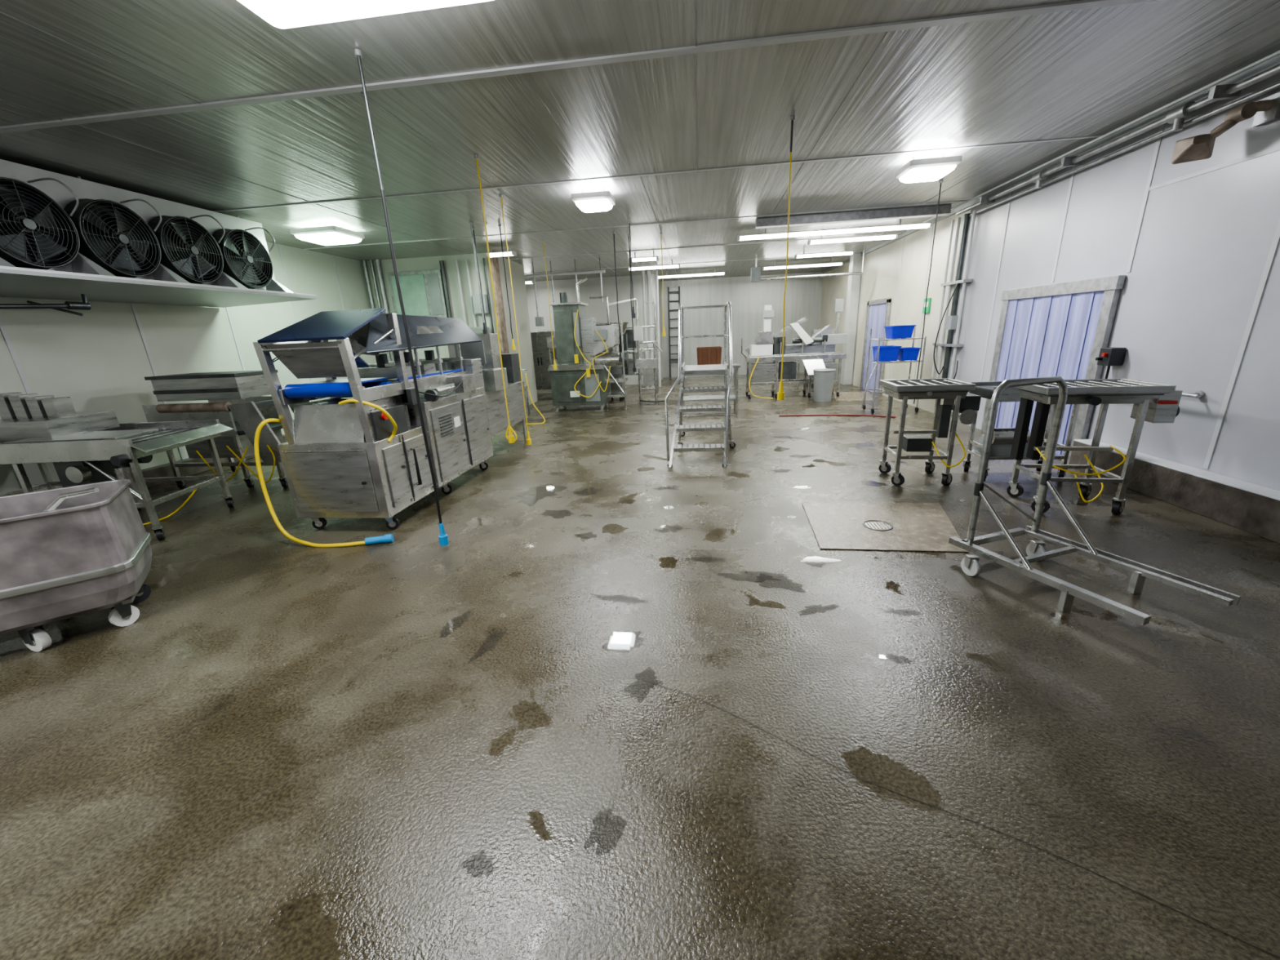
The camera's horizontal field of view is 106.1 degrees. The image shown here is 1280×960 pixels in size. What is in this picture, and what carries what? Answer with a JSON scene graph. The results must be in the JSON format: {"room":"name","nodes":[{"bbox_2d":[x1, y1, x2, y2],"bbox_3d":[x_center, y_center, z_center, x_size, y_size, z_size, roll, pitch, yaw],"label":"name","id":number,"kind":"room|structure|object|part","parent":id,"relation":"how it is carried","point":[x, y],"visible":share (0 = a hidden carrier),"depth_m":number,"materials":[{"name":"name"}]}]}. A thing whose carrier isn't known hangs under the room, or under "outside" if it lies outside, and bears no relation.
{"room":"factory floor","nodes":[
{"label":"factory floor","id":0,"kind":"room"},
{"bbox_2d":[0,241,376,494],"bbox_3d":[-5.799,-2.131,7.678,0.150,3.100,19.500,0,17,7],"label":"wall","id":1,"kind":"structure","parent":0,"point":[98,358],"depth_m":5.77,"materials":[{"name":"white metal"}]},
{"bbox_2d":[0,293,90,315],"bbox_3d":[-5.589,-1.377,3.743,0.394,0.195,1.822,9,20,33],"label":"drain pipe","id":2,"kind":"object","parent":1,"relation":"attached to","point":[84,305],"visible":1,"depth_m":4.29,"materials":[{"name":"metal"}]},
{"bbox_2d":[141,434,287,487],"bbox_3d":[-6.026,0.343,4.573,0.120,0.200,12.100,0,17,7],"label":"baseboard","id":3,"kind":"structure","parent":1,"relation":"attached to","point":[164,470],"depth_m":6.09,"materials":[{"name":"concrete"}]},
{"bbox_2d":[366,253,537,404],"bbox_3d":[-4.022,-3.142,10.733,2.650,3.100,1.900,0,17,7],"label":"wall","id":4,"kind":"structure","parent":0,"point":[429,263],"depth_m":9.66,"materials":[{"name":"white paint"}]},
{"bbox_2d":[361,259,394,361],"bbox_3d":[-5.213,-2.877,9.873,0.369,2.997,0.099,0,17,7],"label":"conduit","id":5,"kind":"object","parent":4,"relation":"attached to","point":[377,262],"depth_m":9.55,"materials":[{"name":"grey metal"}]},
{"bbox_2d":[386,269,448,317],"bbox_3d":[-4.397,-3.655,9.552,1.100,0.900,0.105,0,17,7],"label":"window","id":6,"kind":"structure","parent":4,"relation":"in","point":[422,291],"depth_m":9.49,"materials":[{"name":"green glass"}]},
{"bbox_2d":[439,257,494,333],"bbox_3d":[-3.362,-2.880,9.602,0.910,2.800,0.230,0,17,7],"label":"electrical panel","id":7,"kind":"object","parent":4,"relation":"attached to","point":[474,299],"visible":0.34,"depth_m":9.40,"materials":[{"name":"metal"}]},
{"bbox_2d":[0,372,1279,959],"bbox_3d":[-0.430,-0.622,7.499,10.830,0.158,19.800,0,17,7],"label":"floor","id":8,"kind":"structure","parent":0,"point":[412,746],"depth_m":1.94,"materials":[{"name":"concrete"}]},
{"bbox_2d":[0,479,152,651],"bbox_3d":[-3.423,0.498,2.622,1.036,0.814,0.658,-14,21,-34],"label":"cart","id":9,"kind":"object","parent":8,"relation":"on","point":[68,552],"visible":1,"depth_m":2.57,"materials":[{"name":"metal"}]},
{"bbox_2d":[0,391,234,540],"bbox_3d":[-4.931,-0.159,4.290,2.143,1.250,0.985,-2,17,1],"label":"table","id":10,"kind":"object","parent":8,"relation":"on","point":[82,447],"visible":0.84,"depth_m":4.04,"materials":[{"name":"silver metal"}]},
{"bbox_2d":[142,369,311,488],"bbox_3d":[-4.669,-0.628,5.711,1.550,1.274,1.059,0,17,7],"label":"table","id":11,"kind":"object","parent":8,"relation":"on","point":[238,400],"visible":0.59,"depth_m":5.31,"materials":[{"name":"metal"}]},
{"bbox_2d":[252,307,528,547],"bbox_3d":[-2.301,-0.890,5.344,1.040,1.792,3.860,0,17,7],"label":"machine","id":12,"kind":"object","parent":8,"relation":"on","point":[360,451],"visible":0.95,"depth_m":3.98,"materials":[{"name":"silver metal"}]},
{"bbox_2d":[488,251,509,353],"bbox_3d":[-2.767,-2.886,9.713,0.075,3.097,0.300,0,17,7],"label":"post","id":13,"kind":"object","parent":8,"relation":"on","point":[504,344],"visible":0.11,"depth_m":9.50,"materials":[{"name":"metal"}]},
{"bbox_2d":[520,368,545,424],"bbox_3d":[-2.170,-1.527,8.840,0.438,0.981,0.781,-18,23,-40],"label":"hose","id":14,"kind":"object","parent":8,"relation":"on","point":[527,385],"visible":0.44,"depth_m":8.82,"materials":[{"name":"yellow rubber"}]},
{"bbox_2d":[530,331,556,390],"bbox_3d":[-2.628,-3.156,13.063,0.850,1.650,0.552,0,17,7],"label":"tall cabinet","id":15,"kind":"object","parent":8,"relation":"on","point":[540,352],"visible":0.43,"depth_m":12.78,"materials":[{"name":"silver metal"}]},
{"bbox_2d":[546,337,557,364],"bbox_3d":[-1.823,-2.790,12.001,0.700,1.500,0.700,0,17,7],"label":"stand","id":16,"kind":"object","parent":8,"relation":"on","point":[549,343],"visible":0.21,"depth_m":11.55,"materials":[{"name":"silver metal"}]},
{"bbox_2d":[547,276,628,411],"bbox_3d":[-1.062,-2.789,9.949,1.609,2.626,0.920,0,17,7],"label":"machine","id":17,"kind":"object","parent":8,"relation":"on","point":[581,377],"visible":1,"depth_m":9.80,"materials":[{"name":"green metal"}]},
{"bbox_2d":[604,322,635,400],"bbox_3d":[-0.596,-2.759,11.287,0.766,1.750,0.754,-12,19,-29],"label":"stand","id":18,"kind":"object","parent":8,"relation":"on","point":[616,371],"visible":0.23,"depth_m":11.09,"materials":[{"name":"metal"}]},
{"bbox_2d":[608,297,658,392],"bbox_3d":[-0.312,-3.366,12.241,1.510,2.329,0.460,0,17,7],"label":"rack","id":19,"kind":"object","parent":8,"relation":"on","point":[647,374],"visible":0.39,"depth_m":12.12,"materials":[{"name":"silver metal"}]},
{"bbox_2d":[632,318,664,402],"bbox_3d":[0.230,-2.625,10.638,0.706,1.800,0.414,0,17,7],"label":"station","id":20,"kind":"object","parent":8,"relation":"on","point":[641,363],"visible":0.9,"depth_m":10.54,"materials":[{"name":"silver metal"}]},
{"bbox_2d":[641,270,661,387],"bbox_3d":[0.319,-4.138,13.363,0.437,3.097,0.268,0,17,7],"label":"white standpipes","id":21,"kind":"object","parent":8,"relation":"on","point":[649,284],"visible":0.85,"depth_m":13.26,"materials":[{"name":"white plastic"}]},
{"bbox_2d":[664,301,735,466],"bbox_3d":[0.799,-1.277,6.103,0.881,1.817,1.753,0,17,7],"label":"ladder","id":22,"kind":"object","parent":8,"relation":"on","point":[716,369],"visible":1,"depth_m":5.68,"materials":[{"name":"metal"}]},
{"bbox_2d":[683,363,740,413],"bbox_3d":[1.306,-1.721,9.110,1.100,0.870,0.600,0,17,7],"label":"steel table","id":23,"kind":"object","parent":8,"relation":"on","point":[735,366],"visible":0.53,"depth_m":8.97,"materials":[{"name":"silver metal"}]},
{"bbox_2d":[696,346,721,364],"bbox_3d":[1.280,-2.294,8.930,0.450,0.328,0.450,0,17,7],"label":"crate","id":24,"kind":"object","parent":23,"relation":"on","point":[705,355],"visible":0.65,"depth_m":8.73,"materials":[{"name":"wood"}]},
{"bbox_2d":[745,317,835,387],"bbox_3d":[3.757,-3.184,12.129,2.148,1.698,0.450,0,17,7],"label":"conveyor incline","id":25,"kind":"object","parent":8,"relation":"on","point":[802,320],"visible":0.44,"depth_m":11.88,"materials":[{"name":"metal"}]},
{"bbox_2d":[741,298,847,399],"bbox_3d":[3.287,-2.804,10.431,2.172,1.999,0.832,0,17,7],"label":"machine","id":26,"kind":"object","parent":8,"relation":"on","point":[766,348],"visible":0.9,"depth_m":10.34,"materials":[{"name":"silver metal"}]},
{"bbox_2d":[813,368,835,401],"bbox_3d":[3.769,-1.949,9.902,0.450,0.633,0.450,0,17,7],"label":"waste bin","id":27,"kind":"object","parent":8,"relation":"on","point":[824,379],"visible":1,"depth_m":9.77,"materials":[{"name":"white plastic"}]},
{"bbox_2d":[778,414,896,417],"bbox_3d":[3.334,-1.099,8.224,1.844,0.024,0.172,3,18,18],"label":"hose","id":28,"kind":"object","parent":8,"relation":"on","point":[780,415],"visible":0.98,"depth_m":8.27,"materials":[{"name":"rubber"}]},
{"bbox_2d":[862,520,893,530],"bbox_3d":[1.827,0.352,3.704,0.216,0.014,0.216,0,17,7],"label":"floor drain","id":29,"kind":"object","parent":8,"relation":"on","point":[868,521],"visible":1,"depth_m":3.70,"materials":[{"name":"metal"}]},
{"bbox_2d":[861,326,926,413],"bbox_3d":[4.295,-1.898,8.341,0.946,1.400,0.552,0,17,7],"label":"rack","id":30,"kind":"object","parent":8,"relation":"on","point":[913,338],"visible":0.79,"depth_m":8.24,"materials":[{"name":"silver metal"}]},
{"bbox_2d":[871,345,902,361],"bbox_3d":[4.224,-2.175,8.281,0.370,0.240,0.410,0,17,7],"label":"plastic bin","id":31,"kind":"object","parent":30,"relation":"on","point":[889,353],"visible":1,"depth_m":8.13,"materials":[{"name":"blue plastic"}]},
{"bbox_2d":[884,324,916,338],"bbox_3d":[4.387,-2.511,8.157,0.390,0.200,0.410,0,17,7],"label":"plastic bin","id":32,"kind":"object","parent":30,"relation":"on","point":[905,331],"visible":1,"depth_m":8.01,"materials":[{"name":"blue plastic"}]},
{"bbox_2d":[897,346,920,360],"bbox_3d":[4.582,-2.159,8.243,0.310,0.200,0.330,0,17,7],"label":"plastic bin","id":33,"kind":"object","parent":30,"relation":"on","point":[910,353],"visible":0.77,"depth_m":8.12,"materials":[{"name":"blue plastic"}]},
{"bbox_2d":[879,377,981,485],"bbox_3d":[2.732,-0.464,4.638,0.775,0.950,0.593,0,17,7],"label":"conveyor","id":34,"kind":"object","parent":8,"relation":"on","point":[959,405],"visible":1,"depth_m":4.47,"materials":[{"name":"metal"}]},
{"bbox_2d":[643,680,1279,958],"bbox_3d":[1.043,1.062,1.505,2.209,0.001,1.133,0,17,7],"label":"joint","id":35,"kind":"object","parent":8,"relation":"on","point":[643,680],"visible":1,"depth_m":1.46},
{"bbox_2d":[963,381,1079,479],"bbox_3d":[3.668,-0.478,4.632,0.840,0.899,0.429,0,17,7],"label":"conveyor","id":36,"kind":"object","parent":8,"relation":"on","point":[1002,439],"visible":0.51,"depth_m":4.56,"materials":[{"name":"metal"}]},
{"bbox_2d":[948,376,1240,625],"bbox_3d":[2.396,0.073,2.594,0.720,1.160,1.053,-8,18,-17],"label":"trolley","id":37,"kind":"object","parent":8,"relation":"on","point":[1036,550],"visible":1,"depth_m":2.84,"materials":[{"name":"silver metal"}]},
{"bbox_2d":[1006,378,1182,515],"bbox_3d":[3.491,-0.260,3.787,0.898,0.990,0.570,1,17,13],"label":"conveyor","id":38,"kind":"object","parent":8,"relation":"on","point":[1153,402],"visible":0.91,"depth_m":3.68,"materials":[{"name":"metal"}]},
{"bbox_2d":[0,0,1279,281],"bbox_3d":[-0.569,-3.724,6.554,10.830,0.150,19.800,0,17,7],"label":"ceiling","id":39,"kind":"structure","parent":0,"point":[1018,78],"depth_m":3.56,"materials":[{"name":"metal"}]},
{"bbox_2d":[0,159,317,307],"bbox_3d":[-5.331,-2.276,4.520,1.451,0.996,4.100,0,17,7],"label":"cooler","id":40,"kind":"object","parent":39,"relation":"hanging from","point":[63,237],"visible":1,"depth_m":4.59,"materials":[{"name":"metal"}]},
{"bbox_2d":[288,225,364,245],"bbox_3d":[-4.383,-3.451,6.782,0.680,0.172,0.630,0,17,7],"label":"ceiling light","id":41,"kind":"object","parent":39,"relation":"attached to","point":[322,235],"depth_m":6.57,"materials":[{"name":"white plastic"}]},
{"bbox_2d":[237,0,492,28],"bbox_3d":[-1.233,-2.156,1.988,1.240,0.125,0.680,0,17,7],"label":"ceiling light","id":42,"kind":"object","parent":39,"relation":"attached to","point":[281,14],"depth_m":2.20,"materials":[{"name":"white plastic"}]},
{"bbox_2d":[353,48,448,546],"bbox_3d":[-1.533,-0.974,3.170,0.062,3.047,0.062,0,17,7],"label":"power cord","id":43,"kind":"object","parent":39,"relation":"hanging from","point":[443,539],"visible":1,"depth_m":3.10,"materials":[{"name":"rubber"}]},
{"bbox_2d":[469,221,487,333],"bbox_3d":[-2.340,-2.897,6.971,0.062,1.517,0.062,0,17,7],"label":"power cord","id":44,"kind":"object","parent":39,"relation":"hanging from","point":[485,331],"visible":0.98,"depth_m":6.96,"materials":[{"name":"plastic"}]},
{"bbox_2d":[472,227,487,329],"bbox_3d":[-2.432,-2.750,7.449,0.062,2.067,0.062,0,17,7],"label":"power cord","id":45,"kind":"object","parent":39,"relation":"hanging from","point":[473,229],"visible":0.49,"depth_m":7.35,"materials":[{"name":"rubber"}]},
{"bbox_2d":[485,222,497,323],"bbox_3d":[-2.163,-2.994,7.025,0.040,1.377,0.040,0,17,7],"label":"power cord","id":46,"kind":"object","parent":39,"relation":"hanging from","point":[486,222],"visible":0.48,"depth_m":7.02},
{"bbox_2d":[474,154,517,443],"bbox_3d":[-1.413,-1.662,4.724,0.128,2.647,0.062,0,17,7],"label":"power cord","id":47,"kind":"object","parent":39,"relation":"hanging from","point":[510,437],"visible":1,"depth_m":4.76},
{"bbox_2d":[485,244,516,257],"bbox_3d":[-2.461,-4.055,8.523,0.500,0.178,0.180,0,17,7],"label":"fluorescent light","id":48,"kind":"object","parent":39,"relation":"hanging from","point":[497,254],"visible":0.9,"depth_m":8.49,"materials":[{"name":"white plastic"}]},
{"bbox_2d":[497,224,515,350],"bbox_3d":[-2.003,-2.868,7.256,0.062,1.767,0.062,0,17,7],"label":"power cord","id":49,"kind":"object","parent":39,"relation":"hanging from","point":[513,346],"visible":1,"depth_m":7.27,"materials":[{"name":"yellow rubber"}]},
{"bbox_2d":[499,194,531,444],"bbox_3d":[-1.538,-1.882,5.977,0.062,2.947,0.062,0,17,7],"label":"power cord","id":50,"kind":"object","parent":39,"relation":"hanging from","point":[528,440],"visible":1,"depth_m":5.99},
{"bbox_2d":[524,277,533,284],"bbox_3d":[-3.176,-5.400,13.040,0.600,0.178,0.180,0,17,7],"label":"fluorescent light","id":51,"kind":"object","parent":39,"relation":"hanging from","point":[530,282],"visible":0.32,"depth_m":12.98,"materials":[{"name":"white plastic"}]},
{"bbox_2d":[542,239,557,369],"bbox_3d":[-1.598,-3.061,8.517,0.062,2.167,0.062,0,17,7],"label":"power cord","id":52,"kind":"object","parent":39,"relation":"hanging from","point":[543,240],"visible":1,"depth_m":8.55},
{"bbox_2d":[524,257,604,326],"bbox_3d":[-1.639,-4.157,10.711,1.800,1.347,0.160,0,17,7],"label":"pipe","id":53,"kind":"object","parent":39,"relation":"hanging from","point":[539,320],"visible":0.91,"depth_m":10.63,"materials":[{"name":"metal"}]},
{"bbox_2d":[571,188,615,213],"bbox_3d":[-0.532,-3.234,5.553,0.440,0.202,0.420,0,17,7],"label":"ceiling light","id":54,"kind":"object","parent":39,"relation":"attached to","point":[601,201],"depth_m":5.41,"materials":[{"name":"white plastic"}]},
{"bbox_2d":[613,231,622,362],"bbox_3d":[-0.382,-3.059,8.161,0.062,2.067,0.062,0,17,7],"label":"power cord","id":55,"kind":"object","parent":39,"relation":"hanging from","point":[620,360],"visible":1,"depth_m":8.18,"materials":[{"name":"black rubber"}]},
{"bbox_2d":[626,234,636,372],"bbox_3d":[-0.145,-3.054,8.450,0.062,2.267,0.062,0,17,7],"label":"power cord","id":56,"kind":"object","parent":39,"relation":"hanging from","point":[634,370],"visible":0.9,"depth_m":8.47,"materials":[{"name":"black rubber"}]},
{"bbox_2d":[627,221,635,318],"bbox_3d":[-0.130,-3.191,7.352,0.062,1.367,0.062,0,17,7],"label":"power cord","id":57,"kind":"object","parent":39,"relation":"hanging from","point":[633,313],"visible":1,"depth_m":7.39,"materials":[{"name":"black rubber"}]},
{"bbox_2d":[0,0,1279,280],"bbox_3d":[-0.615,-3.647,6.584,10.430,0.012,19.500,0,17,7],"label":"trim","id":58,"kind":"structure","parent":39,"relation":"attached to","point":[1083,4],"depth_m":3.10,"materials":[{"name":"grey metal"}]},
{"bbox_2d":[631,250,657,262],"bbox_3d":[0.090,-4.574,9.847,0.550,0.178,0.180,0,17,7],"label":"fluorescent light","id":59,"kind":"object","parent":39,"relation":"hanging from","point":[635,259],"visible":0.98,"depth_m":9.81,"materials":[{"name":"white plastic"}]},
{"bbox_2d":[627,259,679,271],"bbox_3d":[0.325,-4.986,11.166,1.200,0.178,0.180,0,17,7],"label":"fluorescent light","id":60,"kind":"object","parent":39,"relation":"attached to","point":[665,266],"visible":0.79,"depth_m":11.13,"materials":[{"name":"white plastic"}]},
{"bbox_2d":[659,231,665,336],"bbox_3d":[0.388,-3.345,8.296,0.062,1.667,0.062,0,17,7],"label":"power cord","id":61,"kind":"object","parent":39,"relation":"hanging from","point":[660,233],"visible":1,"depth_m":8.33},
{"bbox_2d":[657,267,725,279],"bbox_3d":[1.378,-5.610,13.059,1.840,0.178,0.180,0,17,7],"label":"fluorescent light","id":62,"kind":"object","parent":39,"relation":"hanging from","point":[667,276],"visible":0.95,"depth_m":13.02,"materials":[{"name":"white plastic"}]},
{"bbox_2d":[777,115,795,399],"bbox_3d":[1.263,-1.821,4.163,0.062,2.247,0.062,0,17,7],"label":"power cord","id":63,"kind":"object","parent":39,"relation":"hanging from","point":[780,394],"visible":1,"depth_m":4.14,"materials":[{"name":"rubber"}]},
{"bbox_2d":[762,257,843,270],"bbox_3d":[4.094,-5.455,12.148,1.950,0.178,0.180,0,17,7],"label":"fluorescent light","id":64,"kind":"object","parent":39,"relation":"hanging from","point":[830,264],"visible":1,"depth_m":12.12,"materials":[{"name":"white plastic"}]},
{"bbox_2d":[751,245,865,282],"bbox_3d":[3.701,-4.776,10.667,2.420,0.597,0.100,0,17,7],"label":"frame","id":65,"kind":"object","parent":39,"relation":"attached to","point":[755,271],"visible":1,"depth_m":10.74,"materials":[{"name":"silver metal"}]},
{"bbox_2d":[794,245,854,258],"bbox_3d":[3.951,-4.896,10.336,1.200,0.178,0.180,0,17,7],"label":"fluorescent light","id":66,"kind":"object","parent":39,"relation":"hanging from","point":[848,252],"visible":1,"depth_m":10.31,"materials":[{"name":"white plastic"}]},
{"bbox_2d":[737,218,932,241],"bbox_3d":[3.122,-4.098,7.838,3.010,0.178,0.180,0,17,7],"label":"fluorescent light","id":67,"kind":"object","parent":39,"relation":"hanging from","point":[928,224],"visible":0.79,"depth_m":7.80,"materials":[{"name":"white plastic"}]},
{"bbox_2d":[807,231,897,244],"bbox_3d":[3.795,-4.367,8.622,1.500,0.178,0.180,0,17,7],"label":"fluorescent light","id":68,"kind":"object","parent":39,"relation":"hanging from","point":[883,236],"visible":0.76,"depth_m":8.59,"materials":[{"name":"white plastic"}]},
{"bbox_2d":[755,204,951,228],"bbox_3d":[3.169,-3.967,7.267,2.780,0.117,0.150,0,17,7],"label":"ceiling beam","id":69,"kind":"structure","parent":39,"relation":"attached to","point":[944,210],"depth_m":7.21,"materials":[{"name":"white metal"}]},
{"bbox_2d":[913,179,943,404],"bbox_3d":[3.671,-2.314,6.165,0.040,2.677,0.040,0,17,7],"label":"power cord","id":70,"kind":"object","parent":39,"relation":"hanging from","point":[941,180],"visible":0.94,"depth_m":6.08,"materials":[{"name":"black rubber"}]},
{"bbox_2d":[895,154,962,182],"bbox_3d":[2.938,-3.199,4.925,0.480,0.202,0.420,0,17,7],"label":"ceiling light","id":71,"kind":"object","parent":39,"relation":"attached to","point":[924,170],"depth_m":4.79,"materials":[{"name":"white plastic"}]},
{"bbox_2d":[525,271,822,384],"bbox_3d":[0.503,-4.754,15.354,10.530,3.100,2.250,0,17,7],"label":"wall","id":72,"kind":"structure","parent":0,"point":[748,299],"depth_m":15.64,"materials":[{"name":"white metal"}]},
{"bbox_2d":[667,286,679,377],"bbox_3d":[1.163,-4.922,16.152,0.400,2.900,0.165,0,17,7],"label":"ladder","id":73,"kind":"object","parent":72,"relation":"attached to","point":[668,291],"visible":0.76,"depth_m":16.00,"materials":[{"name":"metal"}]},
{"bbox_2d":[840,253,862,385],"bbox_3d":[5.297,-3.975,12.094,0.210,3.097,0.300,0,17,7],"label":"wall column","id":74,"kind":"structure","parent":0,"point":[855,260],"depth_m":11.96,"materials":[{"name":"white metal"}]},
{"bbox_2d":[819,72,1279,491],"bbox_3d":[4.801,-2.212,6.377,0.150,3.100,19.500,0,17,7],"label":"wall","id":75,"kind":"structure","parent":0,"point":[1187,297],"depth_m":4.18,"materials":[{"name":"white metal"}]},
{"bbox_2d":[859,297,891,395],"bbox_3d":[5.219,-2.971,10.728,0.051,1.980,1.300,0,17,7],"label":"door","id":76,"kind":"structure","parent":75,"relation":"in","point":[877,314],"depth_m":10.71,"materials":[{"name":"plastic"}]},
{"bbox_2d":[922,297,931,313],"bbox_3d":[4.934,-2.999,8.288,0.028,0.240,0.220,0,17,7],"label":"wall sign","id":77,"kind":"object","parent":75,"relation":"attached to","point":[929,300],"visible":0.82,"depth_m":8.23,"materials":[{"name":"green plastic"}]},
{"bbox_2d":[931,210,976,379],"bbox_3d":[4.635,-2.558,7.313,0.383,2.630,0.858,0,17,7],"label":"pipes","id":78,"kind":"object","parent":75,"relation":"attached to","point":[951,322],"visible":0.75,"depth_m":7.26,"materials":[{"name":"metal"}]},
{"bbox_2d":[821,54,1279,274],"bbox_3d":[4.636,-3.664,5.947,0.050,0.060,19.500,0,17,7],"label":"trim","id":79,"kind":"structure","parent":75,"relation":"attached to","point":[1273,61],"depth_m":4.51,"materials":[{"name":"grey metal"}]},
{"bbox_2d":[981,275,1125,462],"bbox_3d":[4.592,-1.283,5.557,0.061,1.820,1.790,0,17,7],"label":"door","id":80,"kind":"structure","parent":75,"relation":"in","point":[1057,329],"depth_m":5.25,"materials":[{"name":"plastic"}]},
{"bbox_2d":[906,49,1279,231],"bbox_3d":[4.155,-2.602,2.909,0.178,0.202,12.000,0,17,7],"label":"conduit","id":81,"kind":"object","parent":75,"relation":"attached to","point":[1177,116],"depth_m":4.00,"materials":[{"name":"grey metal"}]},
{"bbox_2d":[1095,346,1126,378],"bbox_3d":[4.420,-1.081,4.560,0.160,0.330,0.140,0,17,7],"label":"switch box","id":82,"kind":"object","parent":75,"relation":"attached to","point":[1112,356],"depth_m":4.49,"materials":[{"name":"black plastic"}]},
{"bbox_2d":[1068,439,1279,543],"bbox_3d":[4.034,0.864,1.232,0.165,0.285,7.750,0,17,7],"label":"concrete curb","id":83,"kind":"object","parent":75,"relation":"attached to","point":[1251,508],"depth_m":3.67,"materials":[{"name":"concrete"}]},
{"bbox_2d":[1171,92,1279,164],"bbox_3d":[4.198,-2.514,3.466,0.228,0.294,0.508,-8,18,-16],"label":"floodlight","id":84,"kind":"object","parent":75,"relation":"attached to","point":[1266,110],"visible":1,"depth_m":3.40,"materials":[{"name":"metal"}]},
{"bbox_2d":[1181,390,1204,398],"bbox_3d":[4.399,-0.791,4.178,0.114,0.060,1.000,0,17,7],"label":"door handle","id":85,"kind":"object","parent":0,"point":[1197,394],"depth_m":3.77,"materials":[{"name":"silver metal"}]},
{"bbox_2d":[0,123,1279,469],"bbox_3d":[-0.698,-1.659,5.375,10.530,3.100,15.018,0,17,7],"label":"trim","id":86,"kind":"structure","parent":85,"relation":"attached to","point":[1276,239],"depth_m":4.34,"materials":[{"name":"grey metal"}]},
{"bbox_3d":[4.399,-0.791,4.178,0.114,0.060,1.000,0,17,7],"label":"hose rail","id":87,"kind":"part","parent":85,"relation":"part of","materials":[{"name":"silver metal"}]}
]}

